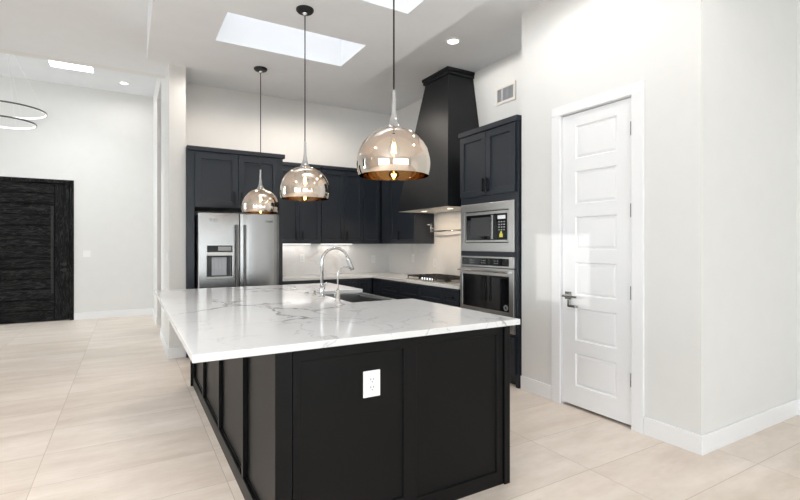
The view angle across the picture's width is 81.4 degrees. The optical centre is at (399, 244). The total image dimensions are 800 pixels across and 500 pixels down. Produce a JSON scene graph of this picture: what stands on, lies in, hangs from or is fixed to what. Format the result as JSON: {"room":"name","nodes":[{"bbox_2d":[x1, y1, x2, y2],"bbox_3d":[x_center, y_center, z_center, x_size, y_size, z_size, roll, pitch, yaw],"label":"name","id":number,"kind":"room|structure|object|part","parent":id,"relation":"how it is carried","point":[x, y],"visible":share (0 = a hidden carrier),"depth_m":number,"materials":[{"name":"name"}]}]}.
{"room":"kitchen","nodes":[
{"label":"kitchen","id":0,"kind":"room"},
{"bbox_2d":[0,75,152,312],"bbox_3d":[-7.604,-0.745,7.463,6.800,4.230,0.160,0,0,-30],"label":"wall","id":1,"kind":"structure","parent":0,"point":[99,140],"depth_m":8.55,"materials":[{"name":"paint"}]},
{"bbox_2d":[0,181,69,323],"bbox_3d":[-6.599,0.131,7.978,1.525,2.435,0.145,0,0,-30],"label":"door","id":2,"kind":"structure","parent":1,"relation":"in","point":[34,217],"depth_m":8.12,"materials":[{"name":"black wood"}]},
{"bbox_3d":[-6.137,0.095,8.213,0.040,1.530,0.085,0,0,-30],"label":"handle","id":3,"kind":"part","parent":2,"relation":"part of","materials":[{"name":"black metal"}]},
{"bbox_2d":[0,176,73,319],"bbox_3d":[-6.612,0.103,8.001,1.655,2.513,0.112,0,0,-30],"label":"trim","id":4,"kind":"structure","parent":1,"relation":"attached to","point":[2,178],"depth_m":8.34,"materials":[{"name":"black wood"}]},
{"bbox_2d":[83,251,89,256],"bbox_3d":[-5.709,0.170,8.472,0.115,0.118,0.010,0,0,-30],"label":"light switch","id":5,"kind":"object","parent":1,"relation":"attached to","point":[85,253],"visible":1,"depth_m":8.47,"materials":[{"name":"white plastic"}]},
{"bbox_2d":[74,308,151,319],"bbox_3d":[-5.326,1.296,8.693,1.265,0.127,0.016,0,0,-30],"label":"baseboard","id":6,"kind":"structure","parent":1,"relation":"attached to","point":[132,312],"depth_m":8.67,"materials":[{"name":"white wood"}]},
{"bbox_2d":[0,53,156,96],"bbox_3d":[-5.672,-2.920,6.733,9.400,0.120,3.650,0,0,-30],"label":"ceiling","id":7,"kind":"structure","parent":0,"point":[36,69],"depth_m":7.87,"materials":[{"name":"paint"}]},
{"bbox_2d":[0,55,46,129],"bbox_3d":[-5.626,-2.295,6.615,0.972,1.130,0.972,0,0,-30],"label":"ring chandelier","id":8,"kind":"object","parent":7,"relation":"hanging from","point":[21,118],"visible":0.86,"depth_m":6.68,"materials":[{"name":"metal"}]},
{"bbox_2d":[0,49,165,78],"bbox_3d":[-5.830,-2.580,4.446,6.420,0.800,0.140,0,0,-30],"label":"wall header","id":9,"kind":"structure","parent":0,"point":[1,50],"depth_m":5.60,"materials":[{"name":"paint"}]},
{"bbox_2d":[153,64,185,358],"bbox_3d":[-3.690,-0.745,7.309,0.196,4.230,4.056,0,0,-30],"label":"wall","id":10,"kind":"structure","parent":0,"point":[173,87],"depth_m":5.62,"materials":[{"name":"paint"}]},
{"bbox_2d":[152,308,156,324],"bbox_3d":[-4.438,1.296,8.412,0.016,0.127,1.364,0,0,-30],"label":"baseboard","id":11,"kind":"structure","parent":10,"relation":"attached to","point":[153,311],"depth_m":8.30,"materials":[{"name":"white wood"}]},
{"bbox_2d":[169,347,185,358],"bbox_3d":[-2.663,1.296,5.569,0.180,0.127,0.016,0,0,-30],"label":"baseboard","id":12,"kind":"structure","parent":10,"relation":"attached to","point":[178,352],"depth_m":5.56,"materials":[{"name":"white wood"}]},
{"bbox_2d":[0,0,542,114],"bbox_3d":[-0.599,-2.240,-0.263,11.100,0.120,13.550,0,0,-30],"label":"ceiling","id":13,"kind":"structure","parent":0,"point":[112,33],"depth_m":5.07,"materials":[{"name":"paint"}]},
{"bbox_2d":[445,37,460,44],"bbox_3d":[0.568,-2.175,4.981,0.170,0.008,0.170,0,0,-30],"label":"recessed light","id":14,"kind":"object","parent":13,"relation":"in","point":[451,41],"visible":1,"depth_m":4.98,"materials":[{"name":"white plastic"}]},
{"bbox_2d":[186,82,388,275],"bbox_3d":[-1.709,-0.750,7.433,3.350,4.220,0.860,0,0,-30],"label":"wall","id":15,"kind":"structure","parent":0,"point":[216,117],"depth_m":6.87,"materials":[{"name":"paint"}]},
{"bbox_2d":[283,162,320,243],"bbox_3d":[-1.536,-0.586,6.814,0.685,1.168,0.379,0,0,-30],"label":"upper cabinet","id":16,"kind":"object","parent":15,"relation":"attached to","point":[301,219],"visible":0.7,"depth_m":6.69,"materials":[{"name":"grey paint"}]},
{"bbox_3d":[-1.600,-0.557,6.604,0.351,1.080,0.020,0,0,-30],"label":"door","id":17,"kind":"part","parent":16,"relation":"part of","materials":[{"name":"grey paint"}]},
{"bbox_3d":[-1.543,-1.145,6.826,0.685,0.049,0.352,0,0,-30],"label":"crown","id":18,"kind":"part","parent":16,"relation":"part of","materials":[{"name":"grey paint"}]},
{"bbox_3d":[-1.307,-0.557,6.775,0.319,1.080,0.020,0,0,-30],"label":"door","id":19,"kind":"part","parent":16,"relation":"part of","materials":[{"name":"grey paint"}]},
{"bbox_2d":[283,244,388,274],"bbox_3d":[-1.051,0.224,7.307,2.022,0.470,0.020,0,0,-30],"label":"backsplash","id":20,"kind":"structure","parent":15,"relation":"attached to","point":[359,255],"depth_m":7.30,"materials":[{"name":"white tile"}]},
{"bbox_2d":[300,254,304,261],"bbox_3d":[-1.482,0.210,7.039,0.075,0.120,0.009,0,0,-30],"label":"wall outlet","id":21,"kind":"object","parent":20,"relation":"attached to","point":[302,256],"visible":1,"depth_m":7.04,"materials":[{"name":"white plastic"}]},
{"bbox_2d":[371,255,374,262],"bbox_3d":[-0.441,0.240,7.646,0.075,0.120,0.009,0,0,-30],"label":"wall outlet","id":22,"kind":"object","parent":20,"relation":"attached to","point":[372,256],"visible":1,"depth_m":7.64,"materials":[{"name":"white plastic"}]},
{"bbox_2d":[321,165,362,243],"bbox_3d":[-0.945,-0.586,7.160,0.677,1.168,0.379,0,0,-30],"label":"upper cabinet","id":23,"kind":"object","parent":15,"relation":"attached to","point":[342,213],"visible":0.93,"depth_m":7.02,"materials":[{"name":"grey paint"}]},
{"bbox_3d":[-1.002,-0.557,6.953,0.361,1.080,0.020,0,0,-30],"label":"door","id":24,"kind":"part","parent":23,"relation":"part of","materials":[{"name":"grey paint"}]},
{"bbox_3d":[-0.952,-1.145,7.171,0.677,0.049,0.352,0,0,-30],"label":"crown","id":25,"kind":"part","parent":23,"relation":"part of","materials":[{"name":"grey paint"}]},
{"bbox_3d":[-0.711,-0.557,7.123,0.302,1.080,0.020,0,0,-30],"label":"door","id":26,"kind":"part","parent":23,"relation":"part of","materials":[{"name":"grey paint"}]},
{"bbox_2d":[362,178,381,243],"bbox_3d":[-0.371,-0.591,7.495,0.645,1.158,0.379,0,0,-30],"label":"upper cabinet","id":27,"kind":"object","parent":15,"relation":"attached to","point":[372,189],"visible":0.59,"depth_m":7.29,"materials":[{"name":"grey paint"}]},
{"bbox_2d":[147,0,486,94],"bbox_3d":[-0.520,-2.007,3.353,2.165,0.346,4.215,0,0,-30],"label":"ceiling","id":28,"kind":"structure","parent":0,"point":[349,43],"depth_m":4.22,"materials":[{"name":"paint"}]},
{"bbox_2d":[241,66,279,213],"bbox_3d":[-1.452,-1.083,4.844,0.386,1.502,0.386,0,0,-30],"label":"pendant lamp","id":29,"kind":"object","parent":28,"relation":"hanging from","point":[259,200],"visible":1,"depth_m":4.73,"materials":[{"name":"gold metal"}]},
{"bbox_3d":[-1.452,-0.455,4.844,0.386,0.246,0.386,0,0,-30],"label":"lamp shade","id":30,"kind":"part","parent":29,"relation":"part of","materials":[{"name":"mirror"}]},
{"bbox_3d":[-1.452,-1.288,4.844,0.008,1.032,0.008,0,0,37],"label":"cord","id":31,"kind":"part","parent":29,"relation":"part of","materials":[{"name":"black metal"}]},
{"bbox_2d":[279,5,329,200],"bbox_3d":[-0.741,-1.095,3.627,0.386,1.478,0.386,0,0,-30],"label":"pendant lamp","id":32,"kind":"object","parent":28,"relation":"hanging from","point":[304,182],"visible":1,"depth_m":3.52,"materials":[{"name":"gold metal"}]},
{"bbox_3d":[-0.741,-0.479,3.627,0.386,0.246,0.386,0,0,-30],"label":"lamp shade","id":33,"kind":"part","parent":32,"relation":"part of","materials":[{"name":"mirror"}]},
{"bbox_3d":[-0.741,-1.300,3.627,0.008,1.008,0.008,0,0,37],"label":"cord","id":34,"kind":"part","parent":32,"relation":"part of","materials":[{"name":"black metal"}]},
{"bbox_2d":[357,0,430,180],"bbox_3d":[-0.032,-1.095,2.413,0.386,1.478,0.386,0,0,-30],"label":"pendant lamp","id":35,"kind":"object","parent":28,"relation":"hanging from","point":[393,152],"visible":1,"depth_m":2.28,"materials":[{"name":"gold metal"}]},
{"bbox_3d":[-0.032,-0.479,2.413,0.386,0.246,0.386,0,0,-30],"label":"lamp shade","id":36,"kind":"part","parent":35,"relation":"part of","materials":[{"name":"mirror"}]},
{"bbox_3d":[-0.032,-1.300,2.413,0.008,1.008,0.008,0,0,-8],"label":"cord","id":37,"kind":"part","parent":35,"relation":"part of","materials":[{"name":"black metal"}]},
{"bbox_2d":[0,315,799,499],"bbox_3d":[-1.520,1.410,1.312,11.100,0.100,17.200,0,0,-30],"label":"floor","id":38,"kind":"structure","parent":0,"point":[91,409],"depth_m":3.18,"materials":[{"name":"tile"}]},
{"bbox_2d":[186,145,284,357],"bbox_3d":[-2.219,0.086,6.170,1.186,2.548,0.796,0,0,-30],"label":"tall cabinet","id":39,"kind":"object","parent":38,"relation":"on","point":[217,179],"visible":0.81,"depth_m":5.78,"materials":[{"name":"grey paint"}]},
{"bbox_3d":[-2.707,0.113,5.915,0.086,2.495,0.745,0,0,-30],"label":"panel","id":40,"kind":"part","parent":39,"relation":"part of","materials":[{"name":"grey paint"}]},
{"bbox_3d":[-2.256,-0.791,5.734,0.500,0.653,0.020,0,0,-30],"label":"door","id":41,"kind":"part","parent":39,"relation":"part of","materials":[{"name":"grey paint"}]},
{"bbox_3d":[-2.225,-1.162,6.180,1.186,0.052,0.773,0,0,-30],"label":"crown","id":42,"kind":"part","parent":39,"relation":"part of","materials":[{"name":"grey paint"}]},
{"bbox_3d":[-1.820,-0.791,5.989,0.501,0.653,0.020,0,0,-30],"label":"door","id":43,"kind":"part","parent":39,"relation":"part of","materials":[{"name":"grey paint"}]},
{"bbox_3d":[-1.768,0.113,6.464,0.060,2.495,0.745,0,0,-30],"label":"panel","id":44,"kind":"part","parent":39,"relation":"part of","materials":[{"name":"grey paint"}]},
{"bbox_2d":[194,212,278,288],"bbox_3d":[-2.163,0.479,6.067,0.961,1.722,0.940,0,0,-30],"label":"refrigerator","id":45,"kind":"object","parent":38,"relation":"on","point":[231,249],"visible":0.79,"depth_m":5.69,"materials":[{"name":"grey metal"}]},
{"bbox_3d":[-2.192,0.444,5.629,0.469,1.652,0.072,0,0,-30],"label":"door","id":46,"kind":"part","parent":45,"relation":"part of","materials":[{"name":"silver metal"}]},
{"bbox_3d":[-2.168,0.052,5.598,0.288,0.080,0.006,0,0,-30],"label":"dispenser panel","id":47,"kind":"part","parent":45,"relation":"part of","materials":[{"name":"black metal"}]},
{"bbox_3d":[-1.989,0.350,5.668,0.030,1.180,0.074,0,0,-30],"label":"handle","id":48,"kind":"part","parent":45,"relation":"part of","materials":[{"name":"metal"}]},
{"bbox_3d":[-1.908,0.350,5.715,0.030,1.180,0.074,0,0,-30],"label":"handle","id":49,"kind":"part","parent":45,"relation":"part of","materials":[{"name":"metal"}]},
{"bbox_3d":[-1.773,0.444,5.872,0.484,1.652,0.076,0,0,-30],"label":"door","id":50,"kind":"part","parent":45,"relation":"part of","materials":[{"name":"silver metal"}]},
{"bbox_2d":[283,280,319,284],"bbox_3d":[-1.504,0.928,6.651,0.575,0.863,0.648,0,0,-30],"label":"base cabinet","id":51,"kind":"object","parent":38,"relation":"on","point":[304,281],"visible":0.02,"depth_m":6.41,"materials":[{"name":"grey paint"}]},
{"bbox_2d":[323,278,357,287],"bbox_3d":[-1.008,0.928,6.940,0.566,0.863,0.648,0,0,-30],"label":"base cabinet","id":52,"kind":"object","parent":38,"relation":"on","point":[346,282],"visible":0.09,"depth_m":6.75,"materials":[{"name":"grey paint"}]},
{"bbox_2d":[190,293,509,499],"bbox_3d":[-0.687,0.911,3.573,1.385,0.897,2.917,0,0,-30],"label":"kitchen island","id":53,"kind":"object","parent":38,"relation":"on","point":[295,425],"visible":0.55,"depth_m":2.32,"materials":[{"name":"black paint"}]},
{"bbox_3d":[-1.744,0.911,4.628,0.624,0.897,0.029,0,0,-30],"label":"post","id":54,"kind":"part","parent":53,"relation":"part of","materials":[{"name":"black paint"}]},
{"bbox_3d":[-1.265,1.315,3.243,0.018,0.090,2.843,0,0,-30],"label":"rail","id":55,"kind":"part","parent":53,"relation":"part of","materials":[{"name":"black paint"}]},
{"bbox_3d":[-1.250,0.911,3.252,0.018,0.897,2.843,0,0,-30],"label":"panel","id":56,"kind":"part","parent":53,"relation":"part of","materials":[{"name":"black paint"}]},
{"bbox_3d":[-0.509,0.911,2.017,0.075,0.897,0.034,0,0,-30],"label":"corner post","id":57,"kind":"part","parent":53,"relation":"part of","materials":[{"name":"black paint"}]},
{"bbox_2d":[155,283,519,362],"bbox_3d":[-0.798,0.445,3.510,1.736,0.032,2.943,0,0,-30],"label":"island countertop","id":58,"kind":"structure","parent":53,"relation":"on","point":[211,324],"depth_m":2.66,"materials":[{"name":"white stone"}]},
{"bbox_2d":[318,247,353,296],"bbox_3d":[-0.511,0.223,3.837,0.314,0.412,0.115,0,0,-30],"label":"kitchen faucet","id":59,"kind":"object","parent":58,"relation":"on","point":[322,286],"visible":0.99,"depth_m":3.80,"materials":[{"name":"silver metal"}]},
{"bbox_3d":[-0.541,0.198,3.853,0.248,0.362,0.025,0,0,-30],"label":"spout","id":60,"kind":"part","parent":59,"relation":"part of","materials":[{"name":"silver metal"}]},
{"bbox_2d":[334,266,350,300],"bbox_3d":[-0.441,0.296,3.553,0.142,0.266,0.044,0,0,-30],"label":"faucet","id":61,"kind":"object","parent":58,"relation":"on","point":[337,292],"visible":1,"depth_m":3.53,"materials":[{"name":"silver metal"}]},
{"bbox_3d":[-0.429,0.261,3.560,0.114,0.196,0.012,0,0,-30],"label":"spout","id":62,"kind":"part","parent":61,"relation":"part of","materials":[{"name":"silver metal"}]},
{"bbox_2d":[325,293,395,301],"bbox_3d":[-0.349,0.581,3.965,0.532,0.238,0.894,0,0,-30],"label":"farmhouse sink","id":63,"kind":"object","parent":58,"relation":"in","point":[350,297],"visible":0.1,"depth_m":4.36,"materials":[{"name":"silver metal"}]},
{"bbox_2d":[363,369,379,397],"bbox_3d":[-0.135,0.667,2.229,0.090,0.126,0.009,0,0,-30],"label":"wall outlet","id":64,"kind":"object","parent":53,"relation":"attached to","point":[371,379],"visible":1,"depth_m":2.22,"materials":[{"name":"white plastic"}]},
{"bbox_2d":[369,376,374,391],"bbox_3d":[-0.134,0.667,2.227,0.034,0.074,0.002,0,0,-30],"label":"receptacle","id":65,"kind":"object","parent":64,"relation":"attached to","point":[371,378],"depth_m":2.22,"materials":[{"name":"white plastic"}]},
{"bbox_3d":[0.051,0.911,2.346,1.216,0.897,0.030,0,0,-30],"label":"panel","id":66,"kind":"part","parent":53,"relation":"part of","materials":[{"name":"black paint"}]},
{"bbox_3d":[0.600,0.911,2.660,0.040,0.897,0.042,0,0,-30],"label":"post","id":67,"kind":"part","parent":53,"relation":"part of","materials":[{"name":"black paint"}]},
{"bbox_2d":[357,278,371,293],"bbox_3d":[-0.659,0.928,7.146,0.236,0.863,0.646,0,0,-30],"label":"base cabinet","id":68,"kind":"object","parent":38,"relation":"on","point":[365,284],"visible":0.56,"depth_m":6.91,"materials":[{"name":"grey paint"}]},
{"bbox_2d":[372,278,381,295],"bbox_3d":[-0.229,0.928,7.274,0.626,0.863,0.856,0,0,-30],"label":"base cabinet","id":69,"kind":"object","parent":38,"relation":"on","point":[376,283],"visible":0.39,"depth_m":6.88,"materials":[{"name":"grey paint"}]},
{"bbox_2d":[283,272,459,288],"bbox_3d":[-0.368,0.478,6.117,2.000,0.036,2.722,0,0,-30],"label":"countertop","id":70,"kind":"structure","parent":69,"relation":"on","point":[401,277],"depth_m":6.63,"materials":[{"name":"stone"}]},
{"bbox_2d":[406,274,459,283],"bbox_3d":[0.524,0.432,5.970,0.500,0.056,0.910,0,0,-30],"label":"gas cooktop","id":71,"kind":"object","parent":70,"relation":"in","point":[439,278],"visible":0.78,"depth_m":5.86,"materials":[{"name":"silver metal"}]},
{"bbox_2d":[381,279,399,298],"bbox_3d":[0.108,0.928,6.665,0.658,0.863,0.529,0,0,-30],"label":"base cabinet","id":72,"kind":"object","parent":38,"relation":"on","point":[389,288],"visible":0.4,"depth_m":6.51,"materials":[{"name":"grey paint"}]},
{"bbox_3d":[-0.140,0.825,6.520,0.020,0.265,0.518,0,0,-30],"label":"drawer","id":73,"kind":"part","parent":72,"relation":"part of","materials":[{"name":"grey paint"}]},
{"bbox_2d":[399,282,442,303],"bbox_3d":[0.494,0.928,6.006,0.656,0.863,0.990,0,0,-30],"label":"base cabinet","id":74,"kind":"object","parent":38,"relation":"on","point":[428,293],"visible":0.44,"depth_m":5.82,"materials":[{"name":"grey paint"}]},
{"bbox_3d":[0.121,0.599,6.074,0.020,0.168,0.485,0,0,-30],"label":"drawer","id":75,"kind":"part","parent":74,"relation":"part of","materials":[{"name":"grey paint"}]},
{"bbox_3d":[0.121,0.968,6.074,0.020,0.550,0.485,0,0,-30],"label":"door","id":76,"kind":"part","parent":74,"relation":"part of","materials":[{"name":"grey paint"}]},
{"bbox_3d":[0.370,0.599,5.647,0.020,0.168,0.485,0,0,-30],"label":"drawer","id":77,"kind":"part","parent":74,"relation":"part of","materials":[{"name":"grey paint"}]},
{"bbox_2d":[442,287,459,307],"bbox_3d":[0.829,0.928,5.432,0.658,0.863,0.330,0,0,-30],"label":"base cabinet","id":78,"kind":"object","parent":38,"relation":"on","point":[451,297],"visible":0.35,"depth_m":5.28,"materials":[{"name":"grey paint"}]},
{"bbox_2d":[458,115,521,388],"bbox_3d":[1.130,0.068,4.916,0.658,2.585,0.904,0,0,-30],"label":"tall cabinet","id":79,"kind":"object","parent":38,"relation":"on","point":[490,154],"visible":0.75,"depth_m":4.59,"materials":[{"name":"grey paint"}]},
{"bbox_3d":[0.776,-0.831,4.952,0.020,0.653,0.423,0,0,-30],"label":"door","id":80,"kind":"part","parent":79,"relation":"part of","materials":[{"name":"grey paint"}]},
{"bbox_3d":[0.848,-0.610,4.781,0.030,0.140,0.022,0,0,-30],"label":"handle","id":81,"kind":"part","parent":79,"relation":"part of","materials":[{"name":"black metal"}]},
{"bbox_2d":[457,256,515,334],"bbox_3d":[1.093,0.490,4.891,0.638,0.733,0.822,0,0,-30],"label":"wall oven","id":82,"kind":"object","parent":79,"relation":"in","point":[487,283],"visible":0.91,"depth_m":4.70,"materials":[{"name":"grey metal"}]},
{"bbox_3d":[0.843,0.270,4.744,0.058,0.026,0.778,0,0,-30],"label":"handle","id":83,"kind":"part","parent":82,"relation":"part of","materials":[{"name":"silver metal"}]},
{"bbox_3d":[0.863,0.176,4.777,0.001,0.076,0.722,0,0,-30],"label":"control glass","id":84,"kind":"part","parent":82,"relation":"part of","materials":[{"name":"black glass"}]},
{"bbox_3d":[0.873,0.483,4.771,0.015,0.343,0.714,0,0,-30],"label":"door glass","id":85,"kind":"part","parent":82,"relation":"part of","materials":[{"name":"black glass"}]},
{"bbox_3d":[0.883,0.178,4.768,0.023,0.108,0.822,0,0,-30],"label":"control panel","id":86,"kind":"part","parent":82,"relation":"part of","materials":[{"name":"silver metal"}]},
{"bbox_2d":[461,200,515,251],"bbox_3d":[1.066,-0.177,4.875,0.500,0.498,0.818,0,0,-30],"label":"microwave","id":87,"kind":"object","parent":79,"relation":"in","point":[491,226],"visible":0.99,"depth_m":4.71,"materials":[{"name":"grey metal"}]},
{"bbox_3d":[0.840,-0.176,4.832,0.006,0.263,0.473,0,0,-30],"label":"door","id":88,"kind":"part","parent":87,"relation":"part of","materials":[{"name":"black glass"}]},
{"bbox_3d":[0.925,-0.175,4.650,0.030,0.240,0.025,0,0,-30],"label":"handle","id":89,"kind":"part","parent":87,"relation":"part of","materials":[{"name":"silver metal"}]},
{"bbox_3d":[0.998,-0.176,4.561,0.006,0.263,0.146,0,0,-30],"label":"control panel","id":90,"kind":"part","parent":87,"relation":"part of","materials":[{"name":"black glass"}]},
{"bbox_3d":[1.143,-1.198,4.923,0.629,0.054,0.904,0,0,-30],"label":"crown","id":91,"kind":"part","parent":79,"relation":"part of","materials":[{"name":"grey paint"}]},
{"bbox_3d":[0.991,-0.831,4.585,0.020,0.653,0.417,0,0,-30],"label":"door","id":92,"kind":"part","parent":79,"relation":"part of","materials":[{"name":"grey paint"}]},
{"bbox_3d":[0.883,1.070,4.770,0.020,0.355,0.829,0,0,-30],"label":"drawer","id":93,"kind":"part","parent":79,"relation":"part of","materials":[{"name":"grey paint"}]},
{"bbox_2d":[389,49,521,273],"bbox_3d":[0.805,-0.410,6.293,0.160,3.540,3.645,0,0,-30],"label":"wall","id":94,"kind":"structure","parent":0,"point":[508,69],"depth_m":5.61,"materials":[{"name":"paint"}]},
{"bbox_2d":[382,180,433,243],"bbox_3d":[0.085,-0.591,6.984,0.376,1.158,1.001,0,0,-30],"label":"upper cabinet","id":95,"kind":"object","parent":94,"relation":"attached to","point":[397,227],"visible":0.63,"depth_m":6.83,"materials":[{"name":"grey paint"}]},
{"bbox_3d":[0.032,-0.557,6.781,0.020,1.080,0.697,0,0,-30],"label":"door","id":96,"kind":"part","parent":95,"relation":"part of","materials":[{"name":"grey paint"}]},
{"bbox_2d":[389,211,460,275],"bbox_3d":[0.504,0.010,6.627,0.021,0.900,2.722,0,0,-30],"label":"backsplash","id":97,"kind":"structure","parent":94,"relation":"attached to","point":[446,248],"depth_m":6.56,"materials":[{"name":"white tile"}]},
{"bbox_2d":[433,258,436,266],"bbox_3d":[0.495,0.260,6.613,0.009,0.120,0.075,0,0,-30],"label":"wall outlet","id":98,"kind":"object","parent":97,"relation":"attached to","point":[434,260],"visible":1,"depth_m":6.61,"materials":[{"name":"white plastic"}]},
{"bbox_2d":[427,224,460,231],"bbox_3d":[0.631,-0.201,6.253,0.085,0.189,0.917,0,0,-35],"label":"pot filler","id":99,"kind":"object","parent":97,"relation":"attached to","point":[431,228],"visible":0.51,"depth_m":6.41,"materials":[{"name":"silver metal"}]},
{"bbox_3d":[0.646,-0.165,6.219,0.025,0.070,0.793,0,0,-31],"label":"arm","id":100,"kind":"part","parent":99,"relation":"part of","materials":[{"name":"silver metal"}]},
{"bbox_2d":[397,66,478,213],"bbox_3d":[0.527,-1.307,5.972,0.637,1.742,1.156,0,0,-30],"label":"range hood","id":101,"kind":"object","parent":94,"relation":"attached to","point":[448,109],"visible":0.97,"depth_m":5.73,"materials":[{"name":"black paint"}]},
{"bbox_3d":[0.619,-2.139,6.025,0.426,0.078,0.578,0,0,-30],"label":"crown","id":102,"kind":"part","parent":101,"relation":"part of","materials":[{"name":"black paint"}]},
{"bbox_2d":[495,80,515,106],"bbox_3d":[1.224,-1.752,5.403,0.014,0.215,0.335,0,0,-30],"label":"air vent","id":103,"kind":"object","parent":94,"relation":"in","point":[505,93],"visible":1,"depth_m":5.40,"materials":[{"name":"white metal"}]},
{"bbox_2d":[522,0,710,434],"bbox_3d":[1.599,-0.405,3.725,0.120,3.550,1.590,0,0,-30],"label":"wall","id":104,"kind":"structure","parent":0,"point":[573,50],"depth_m":3.27,"materials":[{"name":"paint"}]},
{"bbox_2d":[521,376,551,399],"bbox_3d":[1.233,1.296,4.217,0.016,0.127,0.372,0,0,-30],"label":"baseboard","id":105,"kind":"structure","parent":104,"relation":"attached to","point":[530,385],"depth_m":4.20,"materials":[{"name":"white wood"}]},
{"bbox_2d":[562,98,630,424],"bbox_3d":[1.542,0.125,3.691,0.103,2.422,0.644,0,0,-30],"label":"door","id":106,"kind":"structure","parent":104,"relation":"in","point":[596,295],"depth_m":3.68,"materials":[{"name":"wood"}]},
{"bbox_3d":[1.418,0.428,3.865,0.064,0.064,0.157,0,0,-30],"label":"handle","id":107,"kind":"part","parent":106,"relation":"part of","materials":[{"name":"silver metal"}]},
{"bbox_2d":[552,80,643,433],"bbox_3d":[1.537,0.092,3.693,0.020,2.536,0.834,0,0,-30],"label":"trim","id":108,"kind":"structure","parent":104,"relation":"attached to","point":[635,90],"depth_m":3.40,"materials":[{"name":"white wood"}]},
{"bbox_2d":[644,417,700,454],"bbox_3d":[1.846,1.296,3.168,0.016,0.127,0.378,0,0,-30],"label":"baseboard","id":109,"kind":"structure","parent":104,"relation":"attached to","point":[681,438],"depth_m":3.15,"materials":[{"name":"white wood"}]},
{"bbox_2d":[711,0,795,430],"bbox_3d":[2.583,-0.410,3.449,1.300,3.540,0.120,0,0,-30],"label":"wall","id":110,"kind":"structure","parent":0,"point":[753,42],"depth_m":3.37,"materials":[{"name":"paint"}]},
{"bbox_2d":[700,399,797,455],"bbox_3d":[2.551,1.296,3.352,1.420,0.127,0.016,0,0,-30],"label":"baseboard","id":111,"kind":"structure","parent":110,"relation":"attached to","point":[711,441],"depth_m":3.28,"materials":[{"name":"white wood"}]},
{"bbox_2d":[796,0,799,398],"bbox_3d":[5.260,-0.410,0.314,0.160,3.540,8.235,0,0,-30],"label":"wall","id":112,"kind":"structure","parent":0,"point":[797,1],"depth_m":3.71,"materials":[{"name":"paint"}]},
{"bbox_2d":[797,399,799,415],"bbox_3d":[5.214,1.296,0.218,0.016,0.127,8.115,0,0,-30],"label":"baseboard","id":113,"kind":"structure","parent":112,"relation":"attached to","point":[797,399],"depth_m":3.70,"materials":[{"name":"white wood"}]}
]}

